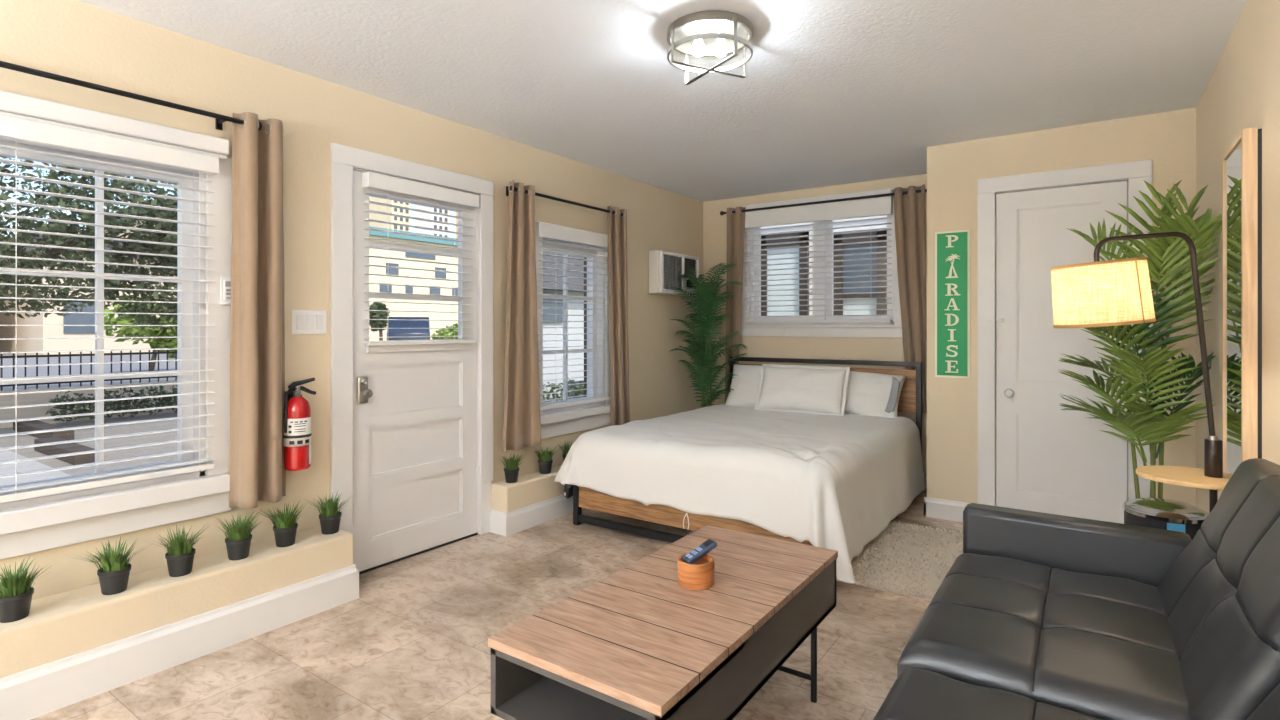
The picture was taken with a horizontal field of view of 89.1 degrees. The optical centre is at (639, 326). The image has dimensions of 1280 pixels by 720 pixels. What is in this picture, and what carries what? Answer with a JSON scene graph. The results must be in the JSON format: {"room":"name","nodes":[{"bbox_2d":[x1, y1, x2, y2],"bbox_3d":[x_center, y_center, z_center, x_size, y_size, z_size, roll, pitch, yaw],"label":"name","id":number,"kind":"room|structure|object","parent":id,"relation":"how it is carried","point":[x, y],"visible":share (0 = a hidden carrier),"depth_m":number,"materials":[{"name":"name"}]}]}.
{"room":"studio apartment","nodes":[
{"label":"studio apartment","id":0,"kind":"room"},
{"bbox_2d":[0,0,702,599],"bbox_3d":[-2.314,0.030,2.133,0.160,2.440,10.260,0,0,35],"label":"wall","id":1,"kind":"structure","parent":0,"point":[74,39],"depth_m":3.08,"materials":[{"name":"beige paint"}]},
{"bbox_2d":[0,90,231,559],"bbox_3d":[-2.340,-0.003,2.046,0.215,1.575,1.928,0,0,35],"label":"window","id":2,"kind":"structure","parent":1,"relation":"in","point":[31,525],"depth_m":2.58,"materials":[{"name":"white paint"}]},
{"bbox_2d":[0,115,218,502],"bbox_3d":[-2.287,-0.058,1.972,0.066,1.291,1.807,0,0,35],"label":"window blind","id":3,"kind":"object","parent":2,"relation":"attached to","point":[12,129],"visible":1,"depth_m":2.40,"materials":[{"name":"white plastic"}]},
{"bbox_2d":[220,277,230,304],"bbox_3d":[-1.745,-0.152,2.752,0.024,0.119,0.054,0,0,35],"label":"remote","id":4,"kind":"object","parent":2,"relation":"attached to","point":[225,282],"visible":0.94,"depth_m":2.74,"materials":[{"name":"white paint"}]},
{"bbox_2d":[0,61,261,130],"bbox_3d":[-2.271,-0.865,1.958,0.109,0.060,2.121,0,0,35],"label":"curtain rod","id":5,"kind":"object","parent":1,"relation":"attached to","point":[220,119],"visible":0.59,"depth_m":2.40,"materials":[{"name":"black metal"}]},
{"bbox_2d":[229,112,285,507],"bbox_3d":[-1.629,-0.072,2.808,0.106,1.665,0.236,0,0,35],"label":"curtain","id":6,"kind":"object","parent":5,"relation":"hanging from","point":[257,472],"visible":0.99,"depth_m":2.76,"materials":[{"name":"brown fabric"}]},
{"bbox_2d":[0,526,353,677],"bbox_3d":[-3.218,1.100,0.478,0.245,0.300,6.310,0,0,35],"label":"ledge","id":7,"kind":"object","parent":1,"relation":"attached to","point":[58,626],"visible":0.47,"depth_m":2.39,"materials":[{"name":"beige paint"}]},
{"bbox_2d":[0,557,50,622],"bbox_3d":[-2.051,0.864,2.128,0.211,0.171,0.190,0,0,35],"label":"potted plant","id":8,"kind":"object","parent":7,"relation":"on","point":[16,591],"visible":1,"depth_m":2.10,"materials":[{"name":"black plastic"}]},
{"bbox_2d":[69,537,156,594],"bbox_3d":[-1.893,0.864,2.326,0.190,0.171,0.211,0,0,16],"label":"potted plant","id":9,"kind":"object","parent":7,"relation":"on","point":[114,573],"visible":1,"depth_m":2.31,"materials":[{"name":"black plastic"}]},
{"bbox_2d":[145,524,208,576],"bbox_3d":[-1.758,0.864,2.503,0.211,0.171,0.190,0,0,-3],"label":"potted plant","id":10,"kind":"object","parent":7,"relation":"on","point":[179,555],"visible":1,"depth_m":2.48,"materials":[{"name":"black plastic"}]},
{"bbox_2d":[215,510,261,559],"bbox_3d":[-1.657,0.864,2.689,0.190,0.171,0.211,0,0,-22],"label":"potted plant","id":11,"kind":"object","parent":7,"relation":"on","point":[238,541],"visible":1,"depth_m":2.65,"materials":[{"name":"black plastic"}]},
{"bbox_2d":[259,501,305,546],"bbox_3d":[-1.556,0.864,2.829,0.211,0.171,0.190,0,0,-41],"label":"potted plant","id":12,"kind":"object","parent":7,"relation":"on","point":[285,527],"visible":1,"depth_m":2.81,"materials":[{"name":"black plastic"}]},
{"bbox_2d":[306,492,350,534],"bbox_3d":[-1.425,0.864,3.002,0.211,0.171,0.190,0,0,31],"label":"potted plant","id":13,"kind":"object","parent":7,"relation":"on","point":[330,517],"visible":1,"depth_m":2.98,"materials":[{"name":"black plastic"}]},
{"bbox_2d":[0,564,358,719],"bbox_3d":[-3.199,1.173,0.472,0.243,0.155,6.322,0,0,35],"label":"baseboard","id":14,"kind":"structure","parent":1,"relation":"attached to","point":[29,694],"depth_m":2.37,"materials":[{"name":"white paint"}]},
{"bbox_2d":[283,377,315,470],"bbox_3d":[-1.564,0.436,2.946,0.142,0.408,0.132,0,0,2],"label":"fire extinguisher","id":15,"kind":"object","parent":1,"relation":"attached to","point":[297,435],"visible":0.99,"depth_m":2.90,"materials":[{"name":"red metal"}]},
{"bbox_2d":[292,310,326,333],"bbox_3d":[-1.558,-0.023,3.068,0.012,0.114,0.166,0,0,35],"label":"light switch","id":16,"kind":"object","parent":1,"relation":"attached to","point":[303,321],"visible":1,"depth_m":3.06,"materials":[{"name":"white plastic"}]},
{"bbox_2d":[330,143,493,574],"bbox_3d":[-1.249,0.178,3.604,0.227,2.143,1.030,0,0,35],"label":"door","id":17,"kind":"structure","parent":1,"relation":"in","point":[411,426],"depth_m":3.51,"materials":[{"name":"white paint"}]},
{"bbox_2d":[362,172,478,345],"bbox_3d":[-1.182,-0.343,3.575,0.062,0.875,0.720,0,0,35],"label":"window blind","id":18,"kind":"object","parent":17,"relation":"attached to","point":[370,180],"visible":1,"depth_m":3.53,"materials":[{"name":"white plastic"}]},
{"bbox_2d":[491,465,563,512],"bbox_3d":[-0.101,1.105,5.043,0.150,0.290,2.675,0,0,35],"label":"ledge","id":19,"kind":"object","parent":1,"relation":"attached to","point":[536,487],"depth_m":4.05,"materials":[{"name":"beige paint"}]},
{"bbox_2d":[496,453,527,482],"bbox_3d":[-0.792,0.874,4.038,0.190,0.171,0.211,0,0,12],"label":"potted plant","id":20,"kind":"object","parent":19,"relation":"on","point":[511,470],"visible":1,"depth_m":4.00,"materials":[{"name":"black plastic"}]},
{"bbox_2d":[490,495,583,535],"bbox_3d":[-0.099,1.183,5.032,0.166,0.135,2.691,0,0,35],"label":"baseboard","id":21,"kind":"structure","parent":19,"relation":"attached to","point":[501,523],"depth_m":4.04,"materials":[{"name":"white paint"}]},
{"bbox_2d":[535,445,558,473],"bbox_3d":[-0.634,0.874,4.275,0.211,0.171,0.190,0,0,-7],"label":"potted plant","id":22,"kind":"object","parent":19,"relation":"on","point":[545,460],"visible":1,"depth_m":4.24,"materials":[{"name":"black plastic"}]},
{"bbox_2d":[558,441,571,460],"bbox_3d":[-0.481,0.874,4.462,0.190,0.171,0.211,0,0,-26],"label":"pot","id":23,"kind":"object","parent":19,"relation":"on","point":[565,449],"visible":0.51,"depth_m":4.45,"materials":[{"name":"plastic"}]},
{"bbox_2d":[563,484,573,498],"bbox_3d":[-0.450,1.026,4.138,0.083,0.131,0.080,0,0,35],"label":"power adapter","id":24,"kind":"object","parent":19,"relation":"attached to","point":[568,488],"visible":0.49,"depth_m":4.11,"materials":[{"name":"black plastic"}]},
{"bbox_2d":[506,186,622,215],"bbox_3d":[-0.489,-0.858,4.521,0.109,0.060,1.187,0,0,35],"label":"curtain rod","id":25,"kind":"object","parent":1,"relation":"attached to","point":[510,187],"visible":0.75,"depth_m":4.40,"materials":[{"name":"black metal"}]},
{"bbox_2d":[502,180,540,452],"bbox_3d":[-0.735,-0.069,4.103,0.074,1.663,0.365,0,0,33],"label":"curtain","id":26,"kind":"object","parent":25,"relation":"hanging from","point":[521,416],"visible":1,"depth_m":4.06,"materials":[{"name":"brown fabric"}]},
{"bbox_2d":[607,205,629,425],"bbox_3d":[-0.162,-0.050,4.920,0.078,1.700,0.264,0,0,35],"label":"curtain","id":27,"kind":"object","parent":25,"relation":"hanging from","point":[617,224],"visible":0.96,"depth_m":4.89,"materials":[{"name":"brown fabric"}]},
{"bbox_2d":[535,221,609,438],"bbox_3d":[-0.508,0.025,4.677,0.220,1.450,0.860,0,0,35],"label":"window","id":28,"kind":"structure","parent":1,"relation":"in","point":[559,421],"depth_m":4.75,"materials":[{"name":"white paint"}]},
{"bbox_2d":[535,222,609,409],"bbox_3d":[-0.450,-0.070,4.619,0.061,1.240,0.827,0,0,35],"label":"window blind","id":29,"kind":"object","parent":28,"relation":"attached to","point":[545,230],"visible":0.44,"depth_m":4.56,"materials":[{"name":"white plastic"}]},
{"bbox_2d":[649,250,698,295],"bbox_3d":[0.312,-0.458,5.648,0.137,0.355,0.650,0,0,35],"label":"air conditioner","id":30,"kind":"object","parent":1,"relation":"attached to","point":[665,268],"visible":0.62,"depth_m":5.49,"materials":[{"name":"plastic"}]},
{"bbox_2d":[664,255,681,289],"bbox_3d":[0.270,-0.460,5.519,0.021,0.290,0.300,0,0,35],"label":"grille","id":31,"kind":"object","parent":30,"relation":"attached to","point":[672,263],"depth_m":5.52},
{"bbox_2d":[31,488,962,719],"bbox_3d":[-0.828,1.310,1.099,3.780,0.120,10.260,0,0,35],"label":"floor","id":32,"kind":"structure","parent":0,"point":[413,644],"depth_m":2.53,"materials":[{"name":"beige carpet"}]},
{"bbox_2d":[488,525,837,719],"bbox_3d":[0.158,1.025,1.998,0.532,0.450,1.160,0,0,35],"label":"coffee table","id":33,"kind":"object","parent":32,"relation":"on","point":[634,643],"visible":1,"depth_m":1.74,"materials":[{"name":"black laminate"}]},
{"bbox_2d":[677,553,714,589],"bbox_3d":[0.174,0.761,2.029,0.116,0.077,0.116,0,0,35],"label":"wooden canister","id":34,"kind":"object","parent":33,"relation":"on","point":[699,575],"visible":0.92,"depth_m":1.98,"materials":[{"name":"brown wood"}]},
{"bbox_2d":[682,539,716,563],"bbox_3d":[0.188,0.705,2.040,0.109,0.059,0.042,0,0,-27],"label":"remote control","id":35,"kind":"object","parent":34,"relation":"on","point":[707,546],"visible":0.93,"depth_m":2.03,"materials":[{"name":"blue plastic"}]},
{"bbox_2d":[669,263,746,407],"bbox_3d":[0.579,0.359,5.595,0.612,1.783,0.679,0,0,35],"label":"potted palm","id":36,"kind":"object","parent":32,"relation":"on","point":[706,299],"visible":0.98,"depth_m":5.59,"materials":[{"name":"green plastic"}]},
{"bbox_2d":[573,357,921,545],"bbox_3d":[0.853,0.757,4.510,1.645,0.985,2.110,0,0,35],"label":"frame","id":37,"kind":"object","parent":32,"relation":"on","point":[910,401],"visible":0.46,"depth_m":3.98,"materials":[{"name":"brown wood"}]},
{"bbox_3d":[0.855,0.827,4.512,1.555,0.243,2.015,0,0,35],"label":"mattress","id":38,"kind":"object","parent":37,"relation":"on","visible":0},
{"bbox_2d":[554,403,924,583],"bbox_3d":[0.769,0.922,4.383,1.914,0.563,2.045,0,0,35],"label":"bedspread","id":39,"kind":"object","parent":38,"relation":"on","point":[832,482],"visible":0.96,"depth_m":3.69,"materials":[{"name":"white fabric"}]},
{"bbox_2d":[725,364,762,406],"bbox_3d":[1.067,0.502,5.453,0.706,0.353,0.248,0,0,35],"label":"pillow","id":40,"kind":"object","parent":39,"relation":"on","point":[745,380],"visible":0.36,"depth_m":5.50,"materials":[{"name":"white fabric"}]},
{"bbox_2d":[754,364,849,415],"bbox_3d":[1.258,0.488,5.088,0.720,0.370,0.223,0,0,35],"label":"pillow","id":41,"kind":"object","parent":39,"relation":"on","point":[785,388],"visible":0.99,"depth_m":5.01,"materials":[{"name":"white fabric"}]},
{"bbox_2d":[842,371,905,417],"bbox_3d":[1.660,0.512,5.027,0.712,0.365,0.254,0,0,38],"label":"pillow","id":42,"kind":"object","parent":39,"relation":"on","point":[869,394],"visible":0.66,"depth_m":4.88,"materials":[{"name":"white fabric"}]},
{"bbox_2d":[836,520,962,600],"bbox_3d":[1.500,1.232,3.498,0.636,0.034,1.146,0,0,35],"label":"shag rug","id":43,"kind":"object","parent":32,"relation":"on","point":[909,560],"visible":0.66,"depth_m":3.43,"materials":[{"name":"beige carpet"}]},
{"bbox_2d":[873,458,1279,719],"bbox_3d":[1.007,0.816,1.349,0.938,0.868,2.125,0,0,35],"label":"futon sofa","id":44,"kind":"object","parent":32,"relation":"on","point":[1039,616],"visible":1,"depth_m":1.63,"materials":[{"name":"black leather"}]},
{"bbox_2d":[873,668,1100,719],"bbox_3d":[0.653,0.902,1.084,0.640,0.171,0.945,0,0,35],"label":"seat cushion","id":45,"kind":"object","parent":44,"relation":"on","point":[917,693],"depth_m":1.43,"materials":[{"name":"black leather"}]},
{"bbox_2d":[897,553,1187,719],"bbox_3d":[1.178,0.878,1.855,0.640,0.171,0.880,0,0,35],"label":"seat cushion","id":46,"kind":"object","parent":44,"relation":"on","point":[1101,640],"depth_m":1.69,"materials":[{"name":"black leather"}]},
{"bbox_2d":[1158,458,1279,719],"bbox_3d":[1.492,0.638,1.590,0.304,0.511,0.915,0,0,35],"label":"cushion","id":47,"kind":"object","parent":44,"relation":"on","point":[1219,600],"depth_m":1.49,"materials":[{"name":"black leather"}]},
{"bbox_2d":[1246,684,1279,719],"bbox_3d":[0.983,0.658,0.799,0.350,0.493,0.905,0,0,35],"label":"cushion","id":48,"kind":"object","parent":44,"relation":"on","point":[1269,709],"depth_m":1.17,"materials":[{"name":"black leather"}]},
{"bbox_2d":[1058,180,1221,498],"bbox_3d":[2.324,0.283,3.064,0.592,1.934,0.687,0,0,35],"label":"potted palm","id":49,"kind":"object","parent":32,"relation":"on","point":[1165,255],"visible":0.76,"depth_m":2.99,"materials":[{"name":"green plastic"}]},
{"bbox_2d":[1050,232,1232,513],"bbox_3d":[1.786,0.460,2.279,0.634,1.580,0.323,0,0,-3],"label":"floor lamp","id":50,"kind":"object","parent":32,"relation":"on","point":[1117,292],"visible":0.88,"depth_m":2.22,"materials":[{"name":"beige fabric"}]},
{"bbox_2d":[1204,439,1222,477],"bbox_3d":[1.995,0.456,2.261,0.049,0.128,0.049,0,0,35],"label":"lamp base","id":51,"kind":"object","parent":50,"relation":"attached to","point":[1213,448],"depth_m":2.24,"materials":[{"name":"brown metal"}]},
{"bbox_2d":[1122,498,1208,539],"bbox_3d":[2.017,0.961,2.495,0.266,0.579,0.266,0,0,35],"label":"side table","id":52,"kind":"object","parent":32,"relation":"on","point":[1166,514],"visible":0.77,"depth_m":2.42,"materials":[{"name":"black plastic"}]},
{"bbox_2d":[77,0,1246,201],"bbox_3d":[-0.828,-1.265,1.099,3.780,0.150,10.260,0,0,35],"label":"ceiling","id":53,"kind":"structure","parent":0,"point":[832,92],"depth_m":2.97,"materials":[{"name":"white paint"}]},
{"bbox_2d":[667,10,752,84],"bbox_3d":[0.280,-1.110,2.613,0.344,0.160,0.344,0,0,35],"label":"ceiling light","id":54,"kind":"object","parent":53,"relation":"attached to","point":[711,33],"visible":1,"depth_m":2.58,"materials":[{"name":"white glass"}]},
{"bbox_2d":[703,174,1127,471],"bbox_3d":[2.127,0.030,5.208,3.620,2.440,0.140,0,0,35],"label":"wall","id":55,"kind":"structure","parent":0,"point":[714,224],"depth_m":5.64,"materials":[{"name":"beige paint"}]},
{"bbox_2d":[740,188,902,337],"bbox_3d":[1.540,-0.512,5.585,1.455,1.195,0.190,0,0,35],"label":"window","id":56,"kind":"structure","parent":55,"relation":"in","point":[894,329],"depth_m":5.56,"materials":[{"name":"white paint"}]},
{"bbox_2d":[742,189,892,322],"bbox_3d":[1.467,-0.560,5.511,1.286,1.050,0.066,0,0,35],"label":"window blind","id":57,"kind":"object","parent":56,"relation":"attached to","point":[877,206],"visible":0.97,"depth_m":5.46,"materials":[{"name":"white plastic"}]},
{"bbox_2d":[720,189,926,214],"bbox_3d":[1.537,-1.038,5.447,1.881,0.060,0.141,0,0,35],"label":"curtain rod","id":58,"kind":"object","parent":55,"relation":"attached to","point":[916,191],"visible":0.73,"depth_m":5.39,"materials":[{"name":"black metal"}]},
{"bbox_2d":[725,207,745,402],"bbox_3d":[0.855,-0.138,5.865,0.191,1.875,0.081,0,0,35],"label":"curtain","id":59,"kind":"object","parent":58,"relation":"hanging from","point":[734,254],"visible":0.66,"depth_m":5.86,"materials":[{"name":"brown fabric"}]},
{"bbox_2d":[893,184,926,412],"bbox_3d":[2.088,-0.215,5.005,0.275,1.730,0.083,0,0,35],"label":"curtain","id":60,"kind":"object","parent":58,"relation":"hanging from","point":[909,209],"visible":0.86,"depth_m":4.99,"materials":[{"name":"brown fabric"}]},
{"bbox_2d":[923,471,926,487],"bbox_3d":[1.536,1.188,5.524,1.958,0.125,0.016,0,0,35],"label":"baseboard","id":61,"kind":"structure","parent":55,"relation":"attached to","point":[925,473],"depth_m":5.04,"materials":[{"name":"white paint"}]},
{"bbox_2d":[927,107,1195,506],"bbox_3d":[2.482,0.030,3.950,1.360,2.440,0.100,0,0,35],"label":"wall","id":62,"kind":"structure","parent":0,"point":[954,170],"depth_m":4.08,"materials":[{"name":"beige paint"}]},
{"bbox_2d":[935,229,969,377],"bbox_3d":[2.017,-0.147,4.199,0.207,0.950,0.022,0,0,35],"label":"wall sign","id":63,"kind":"object","parent":62,"relation":"attached to","point":[952,248],"visible":1,"depth_m":4.19,"materials":[{"name":"green wood"}]},
{"bbox_2d":[978,159,1151,523],"bbox_3d":[2.513,0.159,3.893,0.869,2.183,0.158,0,0,35],"label":"door","id":64,"kind":"structure","parent":62,"relation":"in","point":[1036,455],"depth_m":3.94,"materials":[{"name":"white paint"}]},
{"bbox_2d":[1196,0,1279,512],"bbox_3d":[0.635,0.030,-0.003,0.120,2.440,10.120,0,0,35],"label":"wall","id":65,"kind":"structure","parent":0,"point":[1242,91],"depth_m":2.36,"materials":[{"name":"beige paint"}]},
{"bbox_2d":[1222,127,1261,490],"bbox_3d":[2.163,0.268,2.342,0.048,1.865,0.425,0,0,35],"label":"wall mirror","id":66,"kind":"object","parent":65,"relation":"attached to","point":[1242,161],"visible":0.53,"depth_m":2.18,"materials":[{"name":"brown wood"}]},
{"bbox_3d":[2.196,0.030,4.642,0.100,2.440,0.710,0,0,35],"label":"wall","id":67,"kind":"structure","parent":0,"visible":0},
{"bbox_2d":[924,496,969,521],"bbox_3d":[2.240,1.188,4.541,0.319,0.125,0.826,0,0,35],"label":"baseboard","id":68,"kind":"structure","parent":67,"relation":"attached to","point":[933,507],"depth_m":4.22,"materials":[{"name":"white paint"}]},
{"label":"outside","id":69,"kind":"structure","parent":0,"visible":0},
{"bbox_2d":[0,353,174,389],"bbox_3d":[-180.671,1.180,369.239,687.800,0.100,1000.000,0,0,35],"label":"ground","id":70,"kind":"structure","parent":69,"point":[64,369],"depth_m":18.14,"materials":[{"name":"concrete"}]},
{"bbox_2d":[0,231,176,354],"bbox_3d":[-25.405,-1.260,30.090,10.800,4.780,6.200,0,0,35],"label":"house","id":71,"kind":"structure","parent":70,"relation":"on","point":[23,345],"depth_m":25.96,"materials":[{"name":"beige paint"}]},
{"bbox_2d":[104,295,176,370],"bbox_3d":[-11.680,0.191,15.626,1.898,1.905,2.180,0,0,35],"label":"tree","id":72,"kind":"object","parent":70,"relation":"on","point":[128,331],"visible":0.38,"depth_m":15.32,"materials":[{"name":"green plant"}]},
{"bbox_2d":[104,199,457,340],"bbox_3d":[-21.306,-2.885,51.661,12.700,8.030,32.100,0,0,35],"label":"apartment block","id":73,"kind":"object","parent":70,"relation":"on","point":[376,234],"visible":0.24,"depth_m":47.96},
{"bbox_2d":[369,302,389,340],"bbox_3d":[-8.872,0.121,21.989,0.831,2.045,0.808,0,0,35],"label":"tree","id":74,"kind":"object","parent":70,"relation":"on","point":[376,305],"visible":0.87,"depth_m":21.86,"materials":[{"name":"green plant"}]},
{"bbox_2d":[369,196,410,231],"bbox_3d":[-117.077,-52.300,304.310,18.360,106.900,10.000,0,0,35],"label":"apartment tower","id":75,"kind":"structure","parent":70,"relation":"on","point":[375,216],"depth_m":299.72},
{"bbox_2d":[387,317,429,340],"bbox_3d":[-10.642,0.340,29.916,1.800,1.580,4.439,0,0,-19],"label":"car","id":76,"kind":"object","parent":70,"relation":"on","point":[399,334],"visible":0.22,"depth_m":28.35,"materials":[{"name":"blue paint"}]},
{"bbox_2d":[415,204,449,236],"bbox_3d":[-96.840,-55.800,303.636,12.360,113.900,10.000,0,0,35],"label":"apartment tower","id":77,"kind":"structure","parent":70,"relation":"on","point":[417,214],"depth_m":299.79,"materials":[{"name":"white concrete"}]},
{"bbox_2d":[431,323,457,339],"bbox_3d":[-5.815,0.478,20.608,1.288,1.341,2.061,0,0,19],"label":"shrub","id":78,"kind":"object","parent":70,"relation":"on","point":[441,332],"visible":0.2,"depth_m":20.03,"materials":[{"name":"green plant"}]},
{"bbox_2d":[456,212,457,238],"bbox_3d":[-77.566,-53.800,303.327,12.360,109.900,10.500,0,0,35],"label":"apartment tower","id":79,"kind":"structure","parent":70,"relation":"on","point":[456,212],"depth_m":301.92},
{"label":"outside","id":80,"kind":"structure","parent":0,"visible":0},
{"bbox_3d":[8.521,1.750,7.205,12.160,0.100,10.440,0,0,35],"label":"alley","id":81,"kind":"object","parent":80,"visible":0},
{"bbox_2d":[761,215,886,315],"bbox_3d":[4.057,0.050,6.862,7.700,3.300,1.700,0,0,35],"label":"house","id":82,"kind":"structure","parent":81,"relation":"on","point":[875,261],"depth_m":7.20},
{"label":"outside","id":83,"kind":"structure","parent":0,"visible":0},
{"bbox_2d":[0,412,176,475],"bbox_3d":[-5.202,1.750,8.489,11.840,0.100,24.000,0,0,35],"label":"yard","id":84,"kind":"structure","parent":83,"point":[7,441],"depth_m":9.74,"materials":[{"name":"concrete"}]},
{"bbox_2d":[0,447,70,485],"bbox_3d":[-7.461,1.685,5.888,10.900,0.030,3.550,0,0,35],"label":"path concrete","id":85,"kind":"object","parent":84,"relation":"on","point":[5,455],"depth_m":7.56,"materials":[{"name":"grey concrete"}]},
{"bbox_2d":[13,420,73,439],"bbox_3d":[-9.390,1.620,10.208,2.200,0.160,0.240,0,0,35],"label":"sleeper","id":86,"kind":"object","parent":84,"relation":"on","point":[32,425],"visible":0.56,"depth_m":10.00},
{"bbox_2d":[34,437,94,464],"bbox_3d":[-7.561,1.620,8.546,1.700,0.160,0.240,0,0,35],"label":"sleeper","id":87,"kind":"object","parent":84,"relation":"on","point":[65,448],"visible":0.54,"depth_m":8.31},
{"bbox_2d":[0,156,176,330],"bbox_3d":[-8.727,-0.782,9.491,4.076,4.998,6.726,0,0,32],"label":"tree","id":88,"kind":"object","parent":84,"relation":"on","point":[24,224],"visible":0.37,"depth_m":9.79,"materials":[{"name":"green plant"}]},
{"bbox_2d":[0,380,176,427],"bbox_3d":[-10.165,1.390,11.940,0.310,0.620,24.000,0,0,35],"label":"wall","id":89,"kind":"structure","parent":84,"relation":"on","point":[31,398],"depth_m":11.45,"materials":[{"name":"beige paint"}]},
{"bbox_2d":[0,349,176,390],"bbox_3d":[-9.573,0.765,12.747,0.040,0.630,22.000,0,0,35],"label":"iron fence","id":90,"kind":"object","parent":89,"relation":"on","point":[131,353],"visible":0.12,"depth_m":11.84,"materials":[{"name":"black metal"}]},
{"bbox_2d":[46,385,176,421],"bbox_3d":[-8.677,1.389,12.989,0.540,0.598,4.849,0,0,35],"label":"hedge","id":91,"kind":"object","parent":84,"relation":"on","point":[144,403],"visible":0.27,"depth_m":11.78,"materials":[{"name":"green plant"}]},
{"bbox_2d":[543,252,583,401],"bbox_3d":[-1.314,0.100,15.165,2.000,3.200,5.200,0,0,35],"label":"garage","id":92,"kind":"structure","parent":84,"relation":"on","point":[573,333],"depth_m":13.36,"materials":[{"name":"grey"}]},
{"bbox_2d":[584,257,586,396],"bbox_3d":[-0.580,0.125,7.121,0.050,3.150,0.050,0,0,35],"label":"porch post","id":93,"kind":"object","parent":84,"relation":"on","point":[585,262],"visible":0.14,"depth_m":7.10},
{"bbox_3d":[0.206,1.690,13.498,2.200,0.020,7.600,0,0,35],"label":"lawn strip","id":94,"kind":"object","parent":84,"relation":"on","visible":0},
{"bbox_2d":[543,379,583,402],"bbox_3d":[-0.550,1.343,13.900,0.486,0.715,4.784,0,0,35],"label":"hedge","id":95,"kind":"object","parent":94,"relation":"on","point":[579,392],"visible":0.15,"depth_m":12.54,"materials":[{"name":"green plant"}]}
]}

